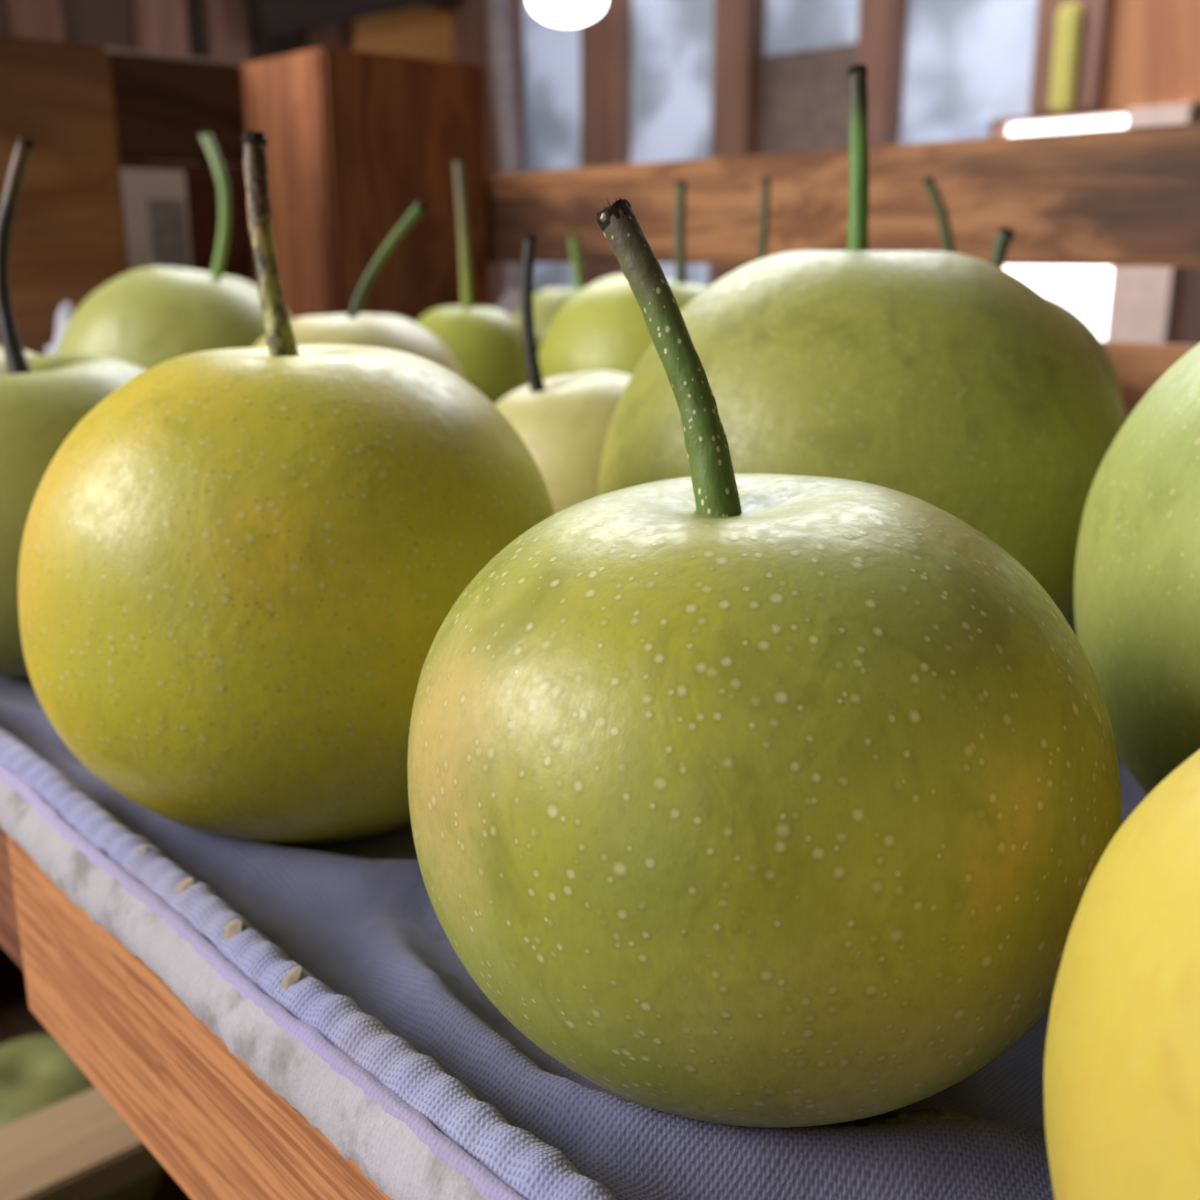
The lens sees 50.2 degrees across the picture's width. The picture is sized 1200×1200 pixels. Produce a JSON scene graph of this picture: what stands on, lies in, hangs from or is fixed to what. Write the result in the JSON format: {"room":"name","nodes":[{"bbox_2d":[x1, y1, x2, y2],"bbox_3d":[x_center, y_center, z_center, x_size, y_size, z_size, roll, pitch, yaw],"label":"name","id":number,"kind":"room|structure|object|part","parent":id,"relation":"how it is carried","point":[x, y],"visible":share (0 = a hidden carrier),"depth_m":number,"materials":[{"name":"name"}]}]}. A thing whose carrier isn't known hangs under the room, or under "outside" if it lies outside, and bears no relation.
{"room":"food shop","nodes":[
{"label":"food shop","id":0,"kind":"room"},
{"bbox_2d":[529,0,605,24],"bbox_3d":[-0.061,-1.495,2.277,0.144,0.870,0.144,-13,20,-41],"label":"pendant lamp","id":1,"kind":"object","parent":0,"point":[562,12],"visible":1,"depth_m":2.35,"materials":[{"name":"white"}]},
{"bbox_2d":[1103,0,1199,344],"bbox_3d":[2.149,-0.714,0.458,0.040,1.459,4.029,-13,20,-41],"label":"wall","id":2,"kind":"structure","parent":0,"point":[1154,52],"depth_m":1.91,"materials":[{"name":"orange wood"}]},
{"bbox_2d":[1048,2,1081,112],"bbox_3d":[0.717,-0.836,1.975,0.014,0.156,0.040,-13,20,-41],"label":"strip","id":3,"kind":"object","parent":2,"relation":"attached to","point":[1068,17],"visible":1,"depth_m":1.97,"materials":[{"name":"plastic"}]},
{"bbox_2d":[1029,0,1112,115],"bbox_3d":[0.743,-1.292,1.881,0.060,1.086,0.116,-13,20,-41],"label":"trim","id":4,"kind":"structure","parent":2,"relation":"attached to","point":[1096,16],"depth_m":1.97,"materials":[{"name":"brown wood"}]},
{"bbox_3d":[-1.545,-0.701,2.216,3.250,2.400,0.047,-13,20,-41],"label":"wall","id":5,"kind":"structure","parent":0,"visible":0},
{"bbox_2d":[0,0,6,35],"bbox_3d":[-1.598,-0.677,2.127,1.247,2.400,0.012,-13,20,-41],"label":"trim","id":6,"kind":"structure","parent":5,"relation":"attached to","point":[3,31],"depth_m":2.44,"materials":[{"name":"brown wood"}]},
{"bbox_2d":[3,0,64,41],"bbox_3d":[-1.096,-0.797,2.569,0.107,2.400,0.012,-13,20,-41],"label":"trim","id":7,"kind":"structure","parent":5,"relation":"attached to","point":[34,19],"depth_m":2.48,"materials":[{"name":"brown wood"}]},
{"bbox_2d":[61,0,143,161],"bbox_3d":[-1.004,-0.819,2.651,0.137,2.400,0.012,-13,20,-41],"label":"trim","id":8,"kind":"structure","parent":5,"relation":"attached to","point":[105,23],"depth_m":2.56,"materials":[{"name":"brown wood"}]},
{"bbox_2d":[130,0,197,164],"bbox_3d":[-0.905,-0.839,2.726,0.107,2.400,0.030,-13,20,-41],"label":"trim","id":9,"kind":"structure","parent":5,"relation":"attached to","point":[159,26],"depth_m":2.62,"materials":[{"name":"brown wood"}]},
{"bbox_2d":[185,0,211,164],"bbox_3d":[-0.852,-0.855,2.784,0.047,2.400,0.012,-13,20,-41],"label":"trim","id":10,"kind":"structure","parent":5,"relation":"attached to","point":[195,11],"depth_m":2.69,"materials":[{"name":"brown wood"}]},
{"bbox_2d":[204,0,250,166],"bbox_3d":[-0.794,-0.865,2.823,0.087,2.400,0.030,-13,20,-41],"label":"trim","id":11,"kind":"structure","parent":5,"relation":"attached to","point":[227,25],"depth_m":2.71,"materials":[{"name":"brown wood"}]},
{"bbox_2d":[248,19,306,61],"bbox_3d":[-0.712,-0.888,2.908,0.147,2.400,0.012,-13,20,-41],"label":"trim","id":12,"kind":"structure","parent":5,"relation":"attached to","point":[295,42],"depth_m":2.81,"materials":[{"name":"brown wood"}]},
{"bbox_2d":[306,21,352,49],"bbox_3d":[-0.605,-0.914,3.002,0.137,2.400,0.012,-13,20,-41],"label":"trim","id":13,"kind":"structure","parent":5,"relation":"attached to","point":[337,35],"depth_m":2.90,"materials":[{"name":"brown wood"}]},
{"bbox_2d":[243,0,447,40],"bbox_3d":[-0.524,-1.369,2.838,0.594,0.288,0.060,-13,20,-41],"label":"trim","id":14,"kind":"structure","parent":5,"relation":"attached to","point":[268,19],"depth_m":2.73,"materials":[{"name":"brown wood"}]},
{"bbox_2d":[351,7,451,61],"bbox_3d":[-0.446,-1.317,2.999,0.310,0.140,0.014,-13,20,-41],"label":"panel","id":15,"kind":"object","parent":5,"relation":"attached to","point":[417,32],"visible":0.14,"depth_m":2.99,"materials":[{"name":"brown wood"}]},
{"bbox_2d":[419,2,438,9],"bbox_3d":[-0.470,-0.946,3.121,0.222,2.400,0.012,-13,20,-41],"label":"trim","id":16,"kind":"structure","parent":5,"relation":"attached to","point":[435,5],"depth_m":3.05,"materials":[{"name":"brown wood"}]},
{"bbox_3d":[-0.283,1.088,0.307,5.600,0.060,6.400,-13,20,-41],"label":"floor","id":17,"kind":"structure","parent":0,"visible":0},
{"bbox_3d":[0.051,0.623,0.609,0.670,0.680,1.160,-13,20,-41],"label":"bench","id":18,"kind":"object","parent":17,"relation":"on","visible":0},
{"bbox_2d":[0,945,190,1199],"bbox_3d":[0.026,0.164,0.493,0.522,0.266,0.995,-13,20,-41],"label":"crate","id":19,"kind":"object","parent":18,"relation":"on","point":[78,1147],"visible":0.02,"depth_m":0.39,"materials":[{"name":"beige wood"}]},
{"bbox_2d":[0,1034,162,1199],"bbox_3d":[-0.219,0.217,0.499,0.096,0.080,0.097,-13,20,-41],"label":"pear","id":20,"kind":"object","parent":19,"relation":"in","point":[37,1074],"visible":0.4,"depth_m":0.48,"materials":[{"name":"green food"}]},
{"bbox_2d":[0,35,1199,1199],"bbox_3d":[0.040,-0.098,0.425,0.505,0.275,1.090,-13,20,-41],"label":"crate","id":21,"kind":"object","parent":19,"relation":"on","point":[355,139],"visible":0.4,"depth_m":0.68,"materials":[{"name":"orange wood"}]},
{"bbox_2d":[120,168,192,271],"bbox_3d":[-0.284,-0.211,0.825,0.045,0.127,0.003,-13,20,-41],"label":"label card","id":22,"kind":"object","parent":21,"relation":"attached to","point":[154,201],"visible":0.5,"depth_m":0.82,"materials":[{"name":"beige paper"}]},
{"bbox_3d":[-0.278,-0.235,0.823,0.024,0.042,0.001,-13,20,-41],"label":"printed panel","id":23,"kind":"part","parent":22,"relation":"part of","materials":[{"name":"grey paper"}]},
{"bbox_3d":[-0.159,-0.222,0.880,0.124,0.270,0.115,-13,20,-41],"label":"corner post","id":24,"kind":"part","parent":21,"relation":"part of","materials":[{"name":"brown wood"}]},
{"bbox_2d":[0,675,1147,1199],"bbox_3d":[0.046,-0.006,0.425,0.487,0.016,0.866,-13,20,-41],"label":"cloth","id":25,"kind":"object","parent":21,"relation":"in","point":[331,970],"visible":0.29,"depth_m":0.18,"materials":[{"name":"purple fabric"}]},
{"bbox_2d":[0,346,38,358],"bbox_3d":[-0.217,-0.061,0.437,0.090,0.109,0.089,8,17,28],"label":"pear","id":26,"kind":"object","parent":25,"relation":"on","point":[27,353],"visible":0.03,"depth_m":0.43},
{"bbox_2d":[46,301,74,354],"bbox_3d":[-0.264,-0.108,0.660,0.044,0.089,0.040,-13,20,-41],"label":"scrap","id":27,"kind":"object","parent":25,"relation":"on","point":[66,311],"visible":0.05,"depth_m":0.65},
{"bbox_2d":[0,136,145,677],"bbox_3d":[-0.149,-0.051,0.341,0.095,0.140,0.096,-13,20,-41],"label":"pear","id":28,"kind":"object","parent":25,"relation":"on","point":[43,398],"visible":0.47,"depth_m":0.31,"materials":[{"name":"green food"}]},
{"bbox_3d":[-0.155,-0.084,0.338,0.012,0.072,0.025,-2,15,-6],"label":"stem","id":29,"kind":"part","parent":28,"relation":"part of","materials":[{"name":"brown plant"}]},
{"bbox_2d":[57,129,292,369],"bbox_3d":[-0.188,-0.127,0.578,0.112,0.164,0.112,-13,20,-41],"label":"pear","id":30,"kind":"object","parent":25,"relation":"on","point":[146,318],"visible":0.41,"depth_m":0.54,"materials":[{"name":"green food"}]},
{"bbox_3d":[-0.172,-0.172,0.574,0.013,0.075,0.023,-1,15,-5],"label":"stem","id":31,"kind":"part","parent":30,"relation":"part of","materials":[{"name":"green plant"}]},
{"bbox_3d":[-0.130,0.032,0.268,0.004,0.002,0.866,-13,20,-41],"label":"hem cord","id":32,"kind":"part","parent":25,"relation":"part of","materials":[{"name":"fabric"}]},
{"bbox_2d":[18,130,554,843],"bbox_3d":[-0.058,-0.022,0.248,0.104,0.133,0.104,-13,20,-41],"label":"pear","id":33,"kind":"object","parent":25,"relation":"on","point":[240,572],"visible":0.9,"depth_m":0.21,"materials":[{"name":"yellow food"}]},
{"bbox_3d":[-0.062,-0.061,0.243,0.007,0.053,0.019,-11,18,-34],"label":"stem","id":34,"kind":"part","parent":33,"relation":"part of","materials":[{"name":"brown plant"}]},
{"bbox_2d":[254,200,464,379],"bbox_3d":[-0.094,-0.084,0.485,0.092,0.130,0.092,6,16,23],"label":"pear","id":35,"kind":"object","parent":25,"relation":"on","point":[395,332],"visible":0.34,"depth_m":0.47,"materials":[{"name":"food"}]},
{"bbox_3d":[-0.081,-0.122,0.482,0.034,0.054,0.005,-6,16,-23],"label":"stem","id":36,"kind":"part","parent":35,"relation":"part of","materials":[{"name":"green plant"}]},
{"bbox_2d":[415,157,528,404],"bbox_3d":[-0.070,-0.146,0.661,0.076,0.158,0.076,-13,20,-41],"label":"pear","id":37,"kind":"object","parent":25,"relation":"on","point":[487,344],"visible":0.39,"depth_m":0.64,"materials":[{"name":"green food"}]},
{"bbox_3d":[-0.072,-0.183,0.660,0.010,0.086,0.029,-5,16,-17],"label":"stem","id":38,"kind":"part","parent":37,"relation":"part of","materials":[{"name":"green plant"}]},
{"bbox_2d":[496,287,549,316],"bbox_3d":[-0.046,-0.152,0.817,0.029,0.093,0.107,-13,20,-41],"label":"scrap","id":39,"kind":"object","parent":25,"relation":"on","point":[509,302],"visible":0.03,"depth_m":0.82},
{"bbox_2d":[513,234,583,353],"bbox_3d":[-0.015,-0.145,0.727,0.084,0.121,0.085,-13,20,-41],"label":"pear","id":40,"kind":"object","parent":25,"relation":"on","point":[547,303],"visible":0.16,"depth_m":0.70,"materials":[{"name":"green food"}]},
{"bbox_3d":[-0.015,-0.183,0.720,0.010,0.043,0.013,-13,20,-41],"label":"stem","id":41,"kind":"part","parent":40,"relation":"part of","materials":[{"name":"green plant"}]},
{"bbox_2d":[495,233,631,513],"bbox_3d":[-0.003,-0.054,0.399,0.080,0.116,0.080,13,20,41],"label":"pear","id":42,"kind":"object","parent":25,"relation":"on","point":[564,421],"visible":0.35,"depth_m":0.37,"materials":[{"name":"beige food"}]},
{"bbox_3d":[-0.020,-0.084,0.394,0.009,0.055,0.019,-9,18,-30],"label":"stem","id":43,"kind":"part","parent":42,"relation":"part of","materials":[{"name":"black plant"}]},
{"bbox_2d":[538,180,707,379],"bbox_3d":[0.022,-0.104,0.540,0.100,0.140,0.100,12,19,38],"label":"pear","id":44,"kind":"object","parent":25,"relation":"on","point":[602,327],"visible":0.3,"depth_m":0.51,"materials":[{"name":"green food"}]},
{"bbox_3d":[0.032,-0.145,0.533,0.008,0.057,0.018,0,15,-1],"label":"stem","id":45,"kind":"part","parent":44,"relation":"part of","materials":[{"name":"green plant"}]},
{"bbox_2d":[686,273,691,282],"bbox_3d":[0.050,-0.136,0.734,0.023,0.104,0.041,-13,20,-41],"label":"scrap","id":46,"kind":"object","parent":25,"relation":"on","point":[688,279],"visible":0.02,"depth_m":0.72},
{"bbox_2d":[757,178,769,259],"bbox_3d":[0.082,-0.141,0.660,0.077,0.148,0.078,-8,17,-27],"label":"pear","id":47,"kind":"object","parent":25,"relation":"on","point":[765,183],"visible":0.04,"depth_m":0.65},
{"bbox_2d":[408,197,1120,1127],"bbox_3d":[0.021,0.007,0.172,0.094,0.117,0.095,-13,20,-41],"label":"pear","id":48,"kind":"object","parent":25,"relation":"on","point":[743,799],"visible":1,"depth_m":0.14,"materials":[{"name":"green food"}]},
{"bbox_3d":[0.010,-0.027,0.168,0.024,0.049,0.007,12,19,37],"label":"stem","id":49,"kind":"part","parent":48,"relation":"part of","materials":[{"name":"green plant"}]},
{"bbox_2d":[598,63,1124,636],"bbox_3d":[0.062,-0.048,0.305,0.126,0.153,0.126,-13,20,-41],"label":"pear","id":50,"kind":"object","parent":25,"relation":"on","point":[947,381],"visible":0.54,"depth_m":0.26,"materials":[{"name":"green food"}]},
{"bbox_3d":[0.060,-0.094,0.298,0.007,0.057,0.017,-4,16,-15],"label":"stem","id":51,"kind":"part","parent":50,"relation":"part of","materials":[{"name":"green plant"}]},
{"bbox_2d":[856,1108,985,1126],"bbox_3d":[0.043,0.067,0.163,0.021,0.002,0.005,-1,15,-2],"label":"leaf fragment","id":52,"kind":"object","parent":25,"relation":"on","point":[923,1115],"visible":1,"depth_m":0.16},
{"bbox_2d":[923,177,954,252],"bbox_3d":[0.145,-0.109,0.552,0.084,0.142,0.084,-13,20,-41],"label":"pear","id":53,"kind":"object","parent":25,"relation":"on","point":[933,192],"visible":0.03,"depth_m":0.55,"materials":[{"name":"green plant"}]},
{"bbox_2d":[989,226,1124,418],"bbox_3d":[0.121,-0.064,0.431,0.104,0.118,0.105,-13,20,-41],"label":"pear","id":54,"kind":"object","parent":25,"relation":"on","point":[1004,236],"visible":0.08,"depth_m":0.41,"materials":[{"name":"food"}]},
{"bbox_3d":[0.131,-0.106,0.424,0.013,0.033,0.006,-8,17,-27],"label":"stem","id":55,"kind":"part","parent":54,"relation":"part of","materials":[{"name":"green plant"}]},
{"bbox_2d":[1044,749,1199,1199],"bbox_3d":[0.083,0.031,0.095,0.092,0.111,0.092,-13,20,-41],"label":"pear","id":56,"kind":"object","parent":25,"relation":"on","point":[1122,1056],"visible":1,"depth_m":0.10,"materials":[{"name":"yellow food"}]},
{"bbox_2d":[1074,343,1199,794],"bbox_3d":[0.144,-0.017,0.207,0.122,0.144,0.123,-13,20,-41],"label":"pear","id":57,"kind":"object","parent":25,"relation":"on","point":[1137,571],"visible":0.84,"depth_m":0.20,"materials":[{"name":"green food"}]},
{"bbox_3d":[0.222,-0.179,0.572,0.018,0.058,1.085,-13,20,-41],"label":"rail","id":58,"kind":"part","parent":21,"relation":"part of","materials":[{"name":"brown wood"}]},
{"bbox_3d":[0.164,-0.108,2.895,0.050,0.900,1.512,-13,20,-41],"label":"wall","id":59,"kind":"structure","parent":0,"visible":0},
{"bbox_2d":[440,0,524,307],"bbox_3d":[-0.275,-1.383,3.010,0.060,1.499,0.265,-13,20,-41],"label":"trim","id":60,"kind":"structure","parent":59,"relation":"attached to","point":[468,17],"depth_m":3.01,"materials":[{"name":"brown wood"}]},
{"bbox_2d":[486,0,521,295],"bbox_3d":[-0.217,-1.363,2.843,0.052,1.851,0.092,-13,20,-41],"label":"wooden post","id":61,"kind":"object","parent":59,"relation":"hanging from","point":[497,11],"visible":0.55,"depth_m":2.88,"materials":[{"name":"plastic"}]},
{"bbox_2d":[523,0,580,292],"bbox_3d":[-0.094,-1.341,2.838,0.004,1.490,0.241,-13,20,-41],"label":"window","id":62,"kind":"structure","parent":59,"relation":"in","point":[551,51],"depth_m":2.91,"materials":[{"name":"glass"}]},
{"bbox_2d":[580,0,631,287],"bbox_3d":[0.018,-1.299,2.701,0.060,1.499,0.120,-13,20,-41],"label":"wooden post","id":63,"kind":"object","parent":59,"relation":"attached to","point":[605,39],"depth_m":2.73,"materials":[{"name":"brown wood"}]},
{"bbox_2d":[631,0,713,286],"bbox_3d":[0.159,-1.268,2.571,0.004,1.490,0.269,-13,20,-41],"label":"window","id":64,"kind":"structure","parent":59,"relation":"in","point":[672,40],"depth_m":2.64,"materials":[{"name":"glass"}]},
{"bbox_2d":[708,0,764,286],"bbox_3d":[0.272,-1.226,2.432,0.060,1.499,0.097,-13,20,-41],"label":"wooden post","id":65,"kind":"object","parent":59,"relation":"attached to","point":[739,25],"depth_m":2.46,"materials":[{"name":"brown wood"}]},
{"bbox_2d":[759,43,856,154],"bbox_3d":[0.399,-0.745,2.440,0.012,0.566,0.248,-13,20,-41],"label":"panel","id":66,"kind":"object","parent":59,"relation":"on","point":[804,94],"depth_m":2.40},
{"bbox_2d":[764,0,858,55],"bbox_3d":[0.399,-1.469,2.245,0.004,0.933,0.248,-13,20,-41],"label":"window","id":67,"kind":"structure","parent":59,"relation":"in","point":[790,25],"depth_m":2.37,"materials":[{"name":"glass"}]},
{"bbox_2d":[856,0,907,146],"bbox_3d":[0.497,-1.162,2.194,0.060,1.499,0.075,-13,20,-41],"label":"wooden post","id":68,"kind":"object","parent":59,"relation":"on","point":[882,24],"depth_m":2.23,"materials":[{"name":"brown wood"}]},
{"bbox_2d":[899,122,989,143],"bbox_3d":[0.599,-0.614,2.248,0.012,0.413,0.196,-13,20,-41],"label":"trim","id":69,"kind":"structure","parent":59,"relation":"on","point":[979,130],"depth_m":2.20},
{"bbox_2d":[901,0,1037,128],"bbox_3d":[0.624,-1.331,2.027,0.004,1.086,0.269,-13,20,-41],"label":"window","id":70,"kind":"structure","parent":59,"relation":"in","point":[967,61],"depth_m":2.15,"materials":[{"name":"glass"}]},
{"bbox_3d":[2.096,0.424,0.847,0.050,0.940,4.218,-13,20,-41],"label":"wall","id":71,"kind":"structure","parent":0,"visible":0},
{"bbox_2d":[989,103,1196,343],"bbox_3d":[0.770,-0.586,2.048,0.050,0.364,0.328,-13,20,-41],"label":"window","id":72,"kind":"structure","parent":71,"relation":"in","point":[1084,290],"depth_m":2.00,"materials":[{"name":"white"}]},
{"bbox_2d":[990,108,1127,124],"bbox_3d":[0.738,-0.768,2.035,0.050,0.006,0.232,-13,20,-41],"label":"window","id":73,"kind":"structure","parent":72,"relation":"attached to","point":[1112,112],"depth_m":2.02,"materials":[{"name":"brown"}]}
]}

